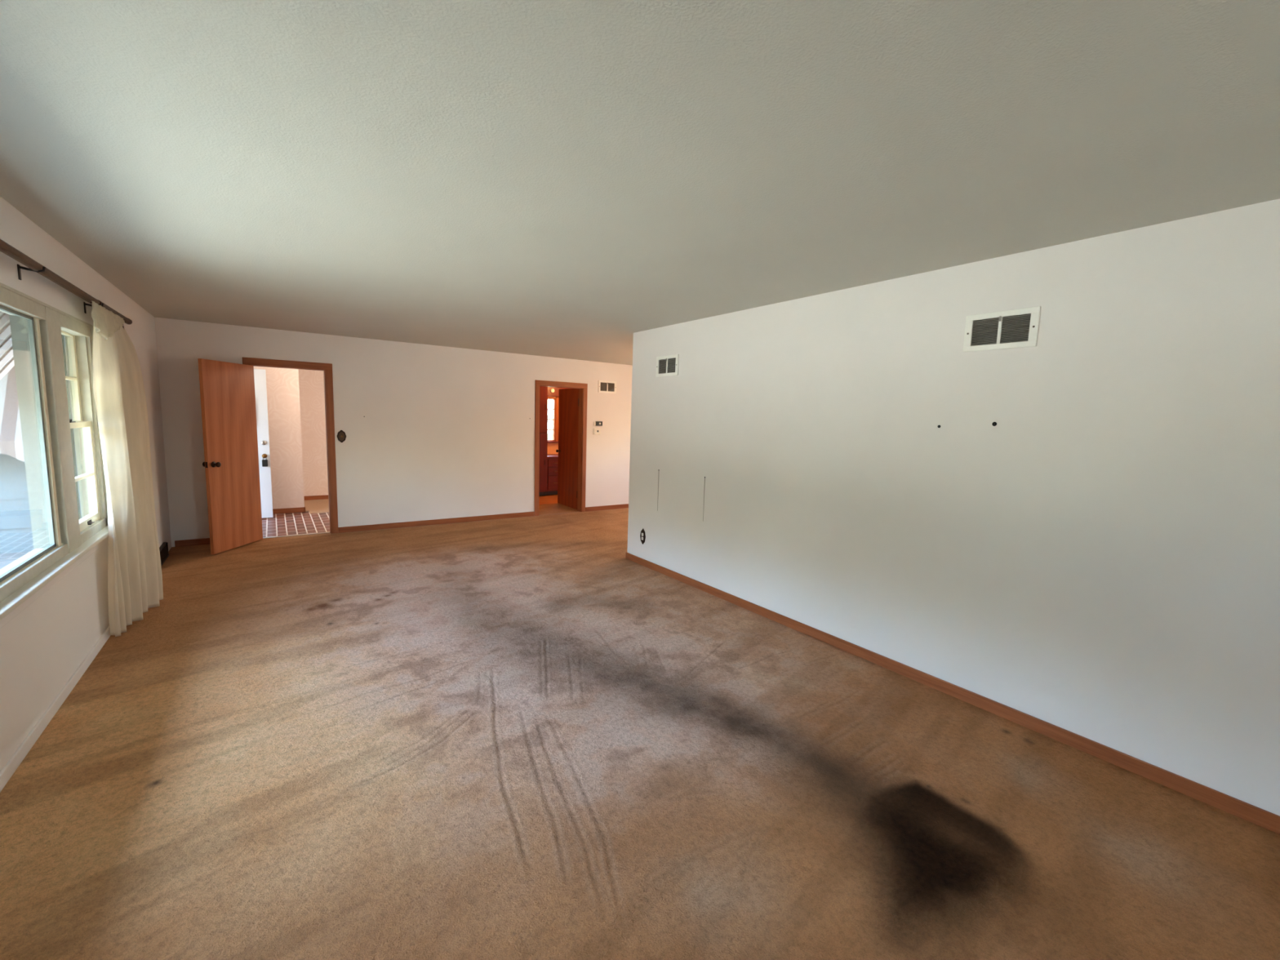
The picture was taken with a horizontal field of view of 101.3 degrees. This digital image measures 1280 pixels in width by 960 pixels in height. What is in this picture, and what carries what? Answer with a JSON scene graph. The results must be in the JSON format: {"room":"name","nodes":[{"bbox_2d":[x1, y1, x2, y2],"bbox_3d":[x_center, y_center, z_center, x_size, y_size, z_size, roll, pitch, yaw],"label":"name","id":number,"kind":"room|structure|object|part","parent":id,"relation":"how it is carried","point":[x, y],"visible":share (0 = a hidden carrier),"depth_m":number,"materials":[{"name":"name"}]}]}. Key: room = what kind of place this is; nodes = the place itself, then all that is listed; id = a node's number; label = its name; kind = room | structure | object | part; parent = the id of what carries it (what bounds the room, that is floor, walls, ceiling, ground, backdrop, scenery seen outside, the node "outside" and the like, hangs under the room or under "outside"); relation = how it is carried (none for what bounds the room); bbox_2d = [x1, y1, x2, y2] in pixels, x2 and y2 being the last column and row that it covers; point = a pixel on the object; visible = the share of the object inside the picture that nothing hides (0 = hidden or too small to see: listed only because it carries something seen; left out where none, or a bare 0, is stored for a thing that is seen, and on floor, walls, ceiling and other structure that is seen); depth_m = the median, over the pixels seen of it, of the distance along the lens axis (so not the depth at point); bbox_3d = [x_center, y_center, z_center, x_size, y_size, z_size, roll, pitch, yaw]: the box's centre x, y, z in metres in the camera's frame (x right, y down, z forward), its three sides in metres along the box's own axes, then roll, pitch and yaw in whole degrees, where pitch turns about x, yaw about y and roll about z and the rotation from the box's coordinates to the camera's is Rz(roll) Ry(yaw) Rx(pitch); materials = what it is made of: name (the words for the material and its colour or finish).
{"room":"empty living room","nodes":[
{"label":"empty living room","id":0,"kind":"room"},
{"bbox_2d":[0,196,171,772],"bbox_3d":[-3.423,-0.147,3.150,0.102,2.440,12.070,-3,8,-35],"label":"wall","id":1,"kind":"structure","parent":0,"point":[43,646],"depth_m":2.80,"materials":[{"name":"paint"}]},
{"bbox_2d":[0,311,14,380],"bbox_3d":[-2.632,-0.650,1.561,0.375,0.570,4.533,-3,8,-35],"label":"awning","id":2,"kind":"object","parent":1,"relation":"attached to","point":[6,357],"visible":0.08,"depth_m":3.12,"materials":[{"name":"white metal"}]},
{"bbox_2d":[0,282,108,628],"bbox_3d":[-2.450,-0.071,1.775,0.189,1.432,4.305,-3,8,-35],"label":"window","id":3,"kind":"structure","parent":1,"relation":"in","point":[62,540],"depth_m":2.79,"materials":[{"name":"beige paint"}]},
{"bbox_3d":[-3.541,-0.306,3.184,0.030,1.260,0.489,-3,8,-35],"label":"storm frame","id":4,"kind":"part","parent":3,"relation":"part of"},
{"bbox_3d":[-3.486,-0.619,3.162,0.032,0.600,0.559,-3,8,-35],"label":"sash","id":5,"kind":"part","parent":3,"relation":"part of","materials":[{"name":"beige paint"}]},
{"bbox_3d":[-3.472,-0.026,3.252,0.036,0.663,0.559,-3,8,-35],"label":"sash","id":6,"kind":"part","parent":3,"relation":"part of","materials":[{"name":"beige paint"}]},
{"bbox_2d":[0,626,111,791],"bbox_3d":[-2.261,1.255,1.687,0.012,0.060,8.050,-3,8,-35],"label":"baseboard","id":7,"kind":"structure","parent":1,"relation":"attached to","point":[22,751],"depth_m":2.52,"materials":[{"name":"paint"}]},
{"bbox_2d":[0,239,132,324],"bbox_3d":[-2.440,-0.908,1.854,0.091,0.097,5.647,-3,8,-35],"label":"curtain rod","id":8,"kind":"object","parent":1,"relation":"attached to","point":[33,265],"visible":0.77,"depth_m":2.60,"materials":[{"name":"brown metal"}]},
{"bbox_3d":[-2.149,-0.876,1.468,0.031,0.042,4.680,-3,8,-35],"label":"rod","id":9,"kind":"part","parent":8,"relation":"part of","materials":[{"name":"brown metal"}]},
{"bbox_3d":[-3.765,-1.195,3.761,0.044,0.044,0.967,-3,8,-35],"label":"rod","id":10,"kind":"part","parent":8,"relation":"part of","materials":[{"name":"brown metal"}]},
{"bbox_2d":[90,300,163,636],"bbox_3d":[-3.573,-0.081,3.653,0.149,2.139,1.102,-2,8,-32],"label":"curtain","id":11,"kind":"object","parent":8,"relation":"hanging from","point":[135,575],"visible":1,"depth_m":3.59,"materials":[{"name":"beige fabric"}]},
{"bbox_2d":[159,542,168,565],"bbox_3d":[-4.685,0.729,5.144,0.036,0.143,0.500,-3,8,-35],"label":"air vent","id":12,"kind":"object","parent":1,"relation":"in","point":[163,548],"visible":0.68,"depth_m":5.18,"materials":[{"name":"brown metal"}]},
{"bbox_2d":[160,544,168,564],"bbox_3d":[-4.680,0.729,5.148,0.017,0.107,0.458,-3,8,-35],"label":"grille","id":13,"kind":"object","parent":12,"relation":"attached to","point":[163,548],"depth_m":5.17,"materials":[{"name":"brown metal"}]},
{"bbox_2d":[253,368,273,518],"bbox_3d":[-5.500,-0.470,7.003,0.905,2.048,0.111,-3,8,-35],"label":"door","id":14,"kind":"structure","parent":1,"relation":"in","point":[260,375],"depth_m":7.22,"materials":[{"name":"white metal"}]},
{"bbox_2d":[262,457,267,466],"bbox_3d":[-5.174,-0.268,7.234,0.064,0.168,0.040,-3,8,-35],"label":"lockbox","id":15,"kind":"object","parent":14,"relation":"hanging from","point":[264,462],"visible":1,"depth_m":7.22,"materials":[{"name":"black plastic"}]},
{"bbox_2d":[253,366,304,509],"bbox_3d":[-5.591,-0.710,7.448,1.305,2.440,0.140,-3,8,-35],"label":"wall","id":16,"kind":"structure","parent":0,"point":[282,384],"depth_m":7.66,"materials":[{"name":"paint"}]},
{"bbox_2d":[272,506,305,514],"bbox_3d":[-5.577,0.473,7.526,1.317,0.075,0.012,-3,8,-35],"label":"baseboard","id":17,"kind":"structure","parent":16,"relation":"attached to","point":[275,511],"depth_m":7.78,"materials":[{"name":"brown wood"}]},
{"bbox_2d":[297,368,328,496],"bbox_3d":[-5.347,-0.887,9.048,3.548,2.440,0.120,-3,8,-35],"label":"wall","id":18,"kind":"structure","parent":0,"point":[311,382],"depth_m":8.87,"materials":[{"name":"paint"}]},
{"bbox_2d":[303,494,328,500],"bbox_3d":[-4.845,0.269,9.478,2.131,0.075,0.012,-3,8,-35],"label":"baseboard","id":19,"kind":"structure","parent":18,"relation":"attached to","point":[310,497],"depth_m":8.98,"materials":[{"name":"brown wood"}]},
{"bbox_2d":[154,317,632,546],"bbox_3d":[-2.009,-0.643,7.794,7.770,2.440,0.120,-3,8,-35],"label":"wall","id":20,"kind":"structure","parent":0,"point":[444,432],"depth_m":7.01,"materials":[{"name":"paint"}]},
{"bbox_2d":[174,537,209,546],"bbox_3d":[-4.806,0.684,5.924,0.673,0.070,0.013,-3,8,-35],"label":"baseboard","id":21,"kind":"structure","parent":20,"relation":"attached to","point":[205,540],"depth_m":5.81,"materials":[{"name":"brown wood"}]},
{"bbox_2d":[197,358,262,554],"bbox_3d":[-4.408,-0.259,5.688,0.167,1.996,0.722,2,7,0],"label":"door","id":22,"kind":"structure","parent":20,"relation":"in","point":[227,389],"depth_m":5.62,"materials":[{"name":"brown wood"}]},
{"bbox_3d":[-4.360,-0.159,5.403,0.066,0.060,0.060,2,7,0],"label":"knob","id":23,"kind":"part","parent":22,"relation":"part of","materials":[{"name":"brown metal"}]},
{"bbox_2d":[242,357,338,533],"bbox_3d":[-4.169,-0.362,6.302,0.874,2.097,0.134,-3,8,-35],"label":"door frame","id":24,"kind":"structure","parent":20,"relation":"attached to","point":[326,368],"depth_m":6.42,"materials":[{"name":"brown wood"}]},
{"bbox_3d":[-3.808,-0.372,6.482,0.076,2.097,0.014,-3,8,-35],"label":"casing","id":25,"kind":"part","parent":24,"relation":"part of","materials":[{"name":"brown wood"}]},
{"bbox_2d":[337,430,346,442],"bbox_3d":[-3.706,-0.542,6.519,0.103,0.158,0.032,-3,8,-35],"label":"light switch","id":26,"kind":"object","parent":20,"relation":"attached to","point":[341,436],"visible":1,"depth_m":6.52,"materials":[{"name":"brown metal"}]},
{"bbox_2d":[337,511,533,533],"bbox_3d":[-2.724,0.578,7.376,2.643,0.070,0.013,-3,8,-35],"label":"baseboard","id":27,"kind":"structure","parent":20,"relation":"attached to","point":[395,525],"depth_m":7.25,"materials":[{"name":"brown wood"}]},
{"bbox_2d":[533,379,587,515],"bbox_3d":[-1.275,-0.500,8.322,0.896,2.078,0.134,-3,8,-35],"label":"door frame","id":28,"kind":"structure","parent":20,"relation":"attached to","point":[583,388],"depth_m":8.41,"materials":[{"name":"brown wood"}]},
{"bbox_3d":[-1.578,-0.476,8.038,0.072,2.078,0.014,-3,8,-35],"label":"casing","id":29,"kind":"part","parent":28,"relation":"part of","materials":[{"name":"brown wood"}]},
{"bbox_3d":[-0.903,-0.510,8.509,0.072,2.078,0.014,-3,8,-35],"label":"casing","id":30,"kind":"part","parent":28,"relation":"part of","materials":[{"name":"brown wood"}]},
{"bbox_2d":[555,388,578,509],"bbox_3d":[-1.210,-0.540,8.924,0.167,2.000,0.771,-3,8,-34],"label":"door","id":31,"kind":"structure","parent":20,"relation":"in","point":[568,405],"depth_m":8.90,"materials":[{"name":"brown wood"}]},
{"bbox_2d":[593,427,600,435],"bbox_3d":[-0.702,-0.796,8.598,0.130,0.110,0.035,-3,8,-35],"label":"thermostat","id":32,"kind":"object","parent":20,"relation":"attached to","point":[597,431],"visible":1,"depth_m":8.59,"materials":[{"name":"white plastic"}]},
{"bbox_2d":[593,421,602,426],"bbox_3d":[-0.688,-0.925,8.594,0.162,0.072,0.030,-3,8,-35],"label":"wall control","id":33,"kind":"object","parent":20,"relation":"attached to","point":[595,423],"visible":1,"depth_m":8.58,"materials":[{"name":"black plastic"}]},
{"bbox_2d":[585,503,628,511],"bbox_3d":[0.090,0.434,9.338,2.416,0.070,0.013,-3,8,-35],"label":"baseboard","id":34,"kind":"structure","parent":20,"relation":"attached to","point":[625,505],"depth_m":8.87,"materials":[{"name":"brown wood"}]},
{"bbox_2d":[598,380,616,393],"bbox_3d":[-0.534,-1.529,8.626,0.344,0.196,0.019,-3,8,-35],"label":"air vent","id":35,"kind":"object","parent":20,"relation":"in","point":[609,387],"visible":1,"depth_m":8.63,"materials":[{"name":"white metal"}]},
{"bbox_2d":[546,395,558,453],"bbox_3d":[-2.264,-0.979,10.629,3.280,2.440,0.120,-3,8,-35],"label":"wall","id":36,"kind":"structure","parent":0,"point":[552,446],"depth_m":10.90,"materials":[{"name":"paint"}]},
{"bbox_2d":[547,396,559,442],"bbox_3d":[-1.918,-1.256,10.760,0.600,0.980,0.120,-3,8,-35],"label":"window","id":37,"kind":"structure","parent":36,"relation":"in","point":[556,401],"depth_m":10.88,"materials":[{"name":"orange wood"}]},
{"bbox_3d":[-1.968,-1.242,10.764,0.480,0.890,0.060,-3,8,-35],"label":"frame","id":38,"kind":"part","parent":37,"relation":"part of","materials":[{"name":"orange wood"}]},
{"bbox_3d":[-1.710,-1.280,10.894,0.095,0.950,0.015,-3,8,-35],"label":"casing","id":39,"kind":"part","parent":37,"relation":"part of","materials":[{"name":"orange wood"}]},
{"bbox_2d":[547,386,570,396],"bbox_3d":[-1.747,-1.817,10.736,0.840,0.210,0.109,-3,8,-35],"label":"window valance","id":40,"kind":"object","parent":36,"relation":"attached to","point":[556,393],"visible":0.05,"depth_m":10.69,"materials":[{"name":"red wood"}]},
{"bbox_2d":[0,494,1279,959],"bbox_3d":[-0.328,0.935,5.405,7.662,0.056,11.950,-3,8,-35],"label":"floor","id":41,"kind":"structure","parent":0,"point":[522,738],"depth_m":2.16,"materials":[{"name":"carpet"}]},
{"bbox_2d":[262,531,330,538],"bbox_3d":[-4.200,0.677,6.422,0.706,0.012,0.045,-3,8,-35],"label":"threshold","id":42,"kind":"object","parent":41,"relation":"on","point":[329,531],"visible":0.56,"depth_m":6.41,"materials":[{"name":"silver metal"}]},
{"bbox_2d":[538,386,547,496],"bbox_3d":[-2.267,-0.822,10.103,0.800,2.250,0.645,-3,8,-35],"label":"tall cabinet","id":43,"kind":"object","parent":41,"relation":"on","point":[543,389],"visible":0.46,"depth_m":10.04,"materials":[{"name":"red wood"}]},
{"bbox_3d":[-2.117,-0.329,9.924,0.760,1.080,0.018,-3,8,-35],"label":"door","id":44,"kind":"part","parent":43,"relation":"part of","materials":[{"name":"red wood"}]},
{"bbox_3d":[-2.086,-1.376,9.802,0.760,0.970,0.018,-3,8,-35],"label":"door","id":45,"kind":"part","parent":43,"relation":"part of","materials":[{"name":"red wood"}]},
{"bbox_2d":[545,457,558,495],"bbox_3d":[-1.616,-0.108,10.709,0.880,0.730,0.644,-3,8,-35],"label":"base cabinet","id":46,"kind":"object","parent":41,"relation":"on","point":[552,463],"visible":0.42,"depth_m":10.29,"materials":[{"name":"red wood"}]},
{"bbox_2d":[546,453,558,458],"bbox_3d":[-1.614,-0.490,10.682,0.895,0.035,0.645,-3,8,-35],"label":"countertop","id":47,"kind":"structure","parent":46,"relation":"on","point":[548,455],"depth_m":10.38,"materials":[{"name":"beige laminate"}]},
{"bbox_3d":[-1.456,0.043,10.489,0.840,0.270,0.018,-3,8,-35],"label":"drawer","id":48,"kind":"part","parent":46,"relation":"part of","materials":[{"name":"red wood"}]},
{"bbox_3d":[-1.449,-0.180,10.464,0.840,0.140,0.018,-3,8,-35],"label":"drawer","id":49,"kind":"part","parent":46,"relation":"part of","materials":[{"name":"red wood"}]},
{"bbox_3d":[-1.444,-0.344,10.445,0.840,0.150,0.018,-3,8,-35],"label":"drawer","id":50,"kind":"part","parent":46,"relation":"part of","materials":[{"name":"red wood"}]},
{"bbox_2d":[0,0,1279,364],"bbox_3d":[-0.182,-1.589,5.131,9.000,0.160,13.100,-3,8,-35],"label":"ceiling","id":51,"kind":"structure","parent":0,"point":[562,179],"depth_m":1.73,"materials":[{"name":"white paint"}]},
{"bbox_2d":[626,198,1279,816],"bbox_3d":[1.720,0.001,3.189,0.120,2.440,6.213,-3,8,-35],"label":"wall","id":52,"kind":"structure","parent":0,"point":[1099,562],"depth_m":2.69,"materials":[{"name":"paint"}]},
{"bbox_2d":[640,528,645,544],"bbox_3d":[0.027,0.597,5.545,0.012,0.172,0.095,-3,8,-35],"label":"wall outlet","id":53,"kind":"object","parent":52,"relation":"attached to","point":[642,536],"visible":1,"depth_m":5.54,"materials":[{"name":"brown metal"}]},
{"bbox_2d":[655,354,679,377],"bbox_3d":[0.259,-1.105,5.081,0.019,0.196,0.344,-3,8,-35],"label":"air vent","id":54,"kind":"object","parent":52,"relation":"in","point":[666,366],"visible":1,"depth_m":5.07,"materials":[{"name":"white metal"}]},
{"bbox_2d":[702,476,705,518],"bbox_3d":[0.577,0.172,4.734,0.002,0.408,0.013,-3,8,-35],"label":"track","id":55,"kind":"object","parent":52,"relation":"attached to","point":[704,477],"depth_m":4.73,"materials":[{"name":"grey metal"}]},
{"bbox_2d":[625,551,1279,834],"bbox_3d":[1.627,1.180,3.292,0.013,0.070,6.226,-3,8,-35],"label":"baseboard","id":56,"kind":"structure","parent":52,"relation":"attached to","point":[1268,820],"depth_m":2.73,"materials":[{"name":"brown wood"}]},
{"bbox_2d":[962,306,1040,351],"bbox_3d":[1.892,-0.788,2.762,0.019,0.196,0.344,-3,8,-35],"label":"air vent","id":57,"kind":"object","parent":52,"relation":"in","point":[1014,328],"visible":1,"depth_m":2.75,"materials":[{"name":"white metal"}]},
{"label":"outside","id":58,"kind":"structure","parent":0,"visible":0},
{"bbox_3d":[-2.921,1.442,4.294,90.000,0.250,90.000,-3,8,-35],"label":"ground","id":59,"kind":"structure","parent":58,"visible":0},
{"bbox_2d":[547,402,553,439],"bbox_3d":[-2.939,-0.790,14.719,16.570,3.409,2.055,-3,8,-35],"label":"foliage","id":60,"kind":"object","parent":59,"relation":"on","point":[550,412],"visible":0.02,"depth_m":14.58,"materials":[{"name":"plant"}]},
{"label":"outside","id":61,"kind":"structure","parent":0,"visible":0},
{"bbox_2d":[0,551,31,569],"bbox_3d":[-6.012,1.104,4.809,2.350,0.140,3.650,-3,8,-35],"label":"path","id":62,"kind":"structure","parent":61,"point":[6,559],"depth_m":5.90,"materials":[{"name":"concrete"}]},
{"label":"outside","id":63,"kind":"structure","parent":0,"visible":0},
{"bbox_2d":[0,335,81,553],"bbox_3d":[-7.522,-0.610,5.756,3.600,3.078,0.042,-3,8,-35],"label":"wall","id":64,"kind":"structure","parent":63,"point":[15,527],"depth_m":6.07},
{"bbox_2d":[0,346,75,462],"bbox_3d":[-7.090,-0.857,5.616,1.490,1.295,0.632,-3,8,-35],"label":"striped awning","id":65,"kind":"object","parent":64,"relation":"attached to","point":[11,435],"visible":0.26,"depth_m":5.65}
]}

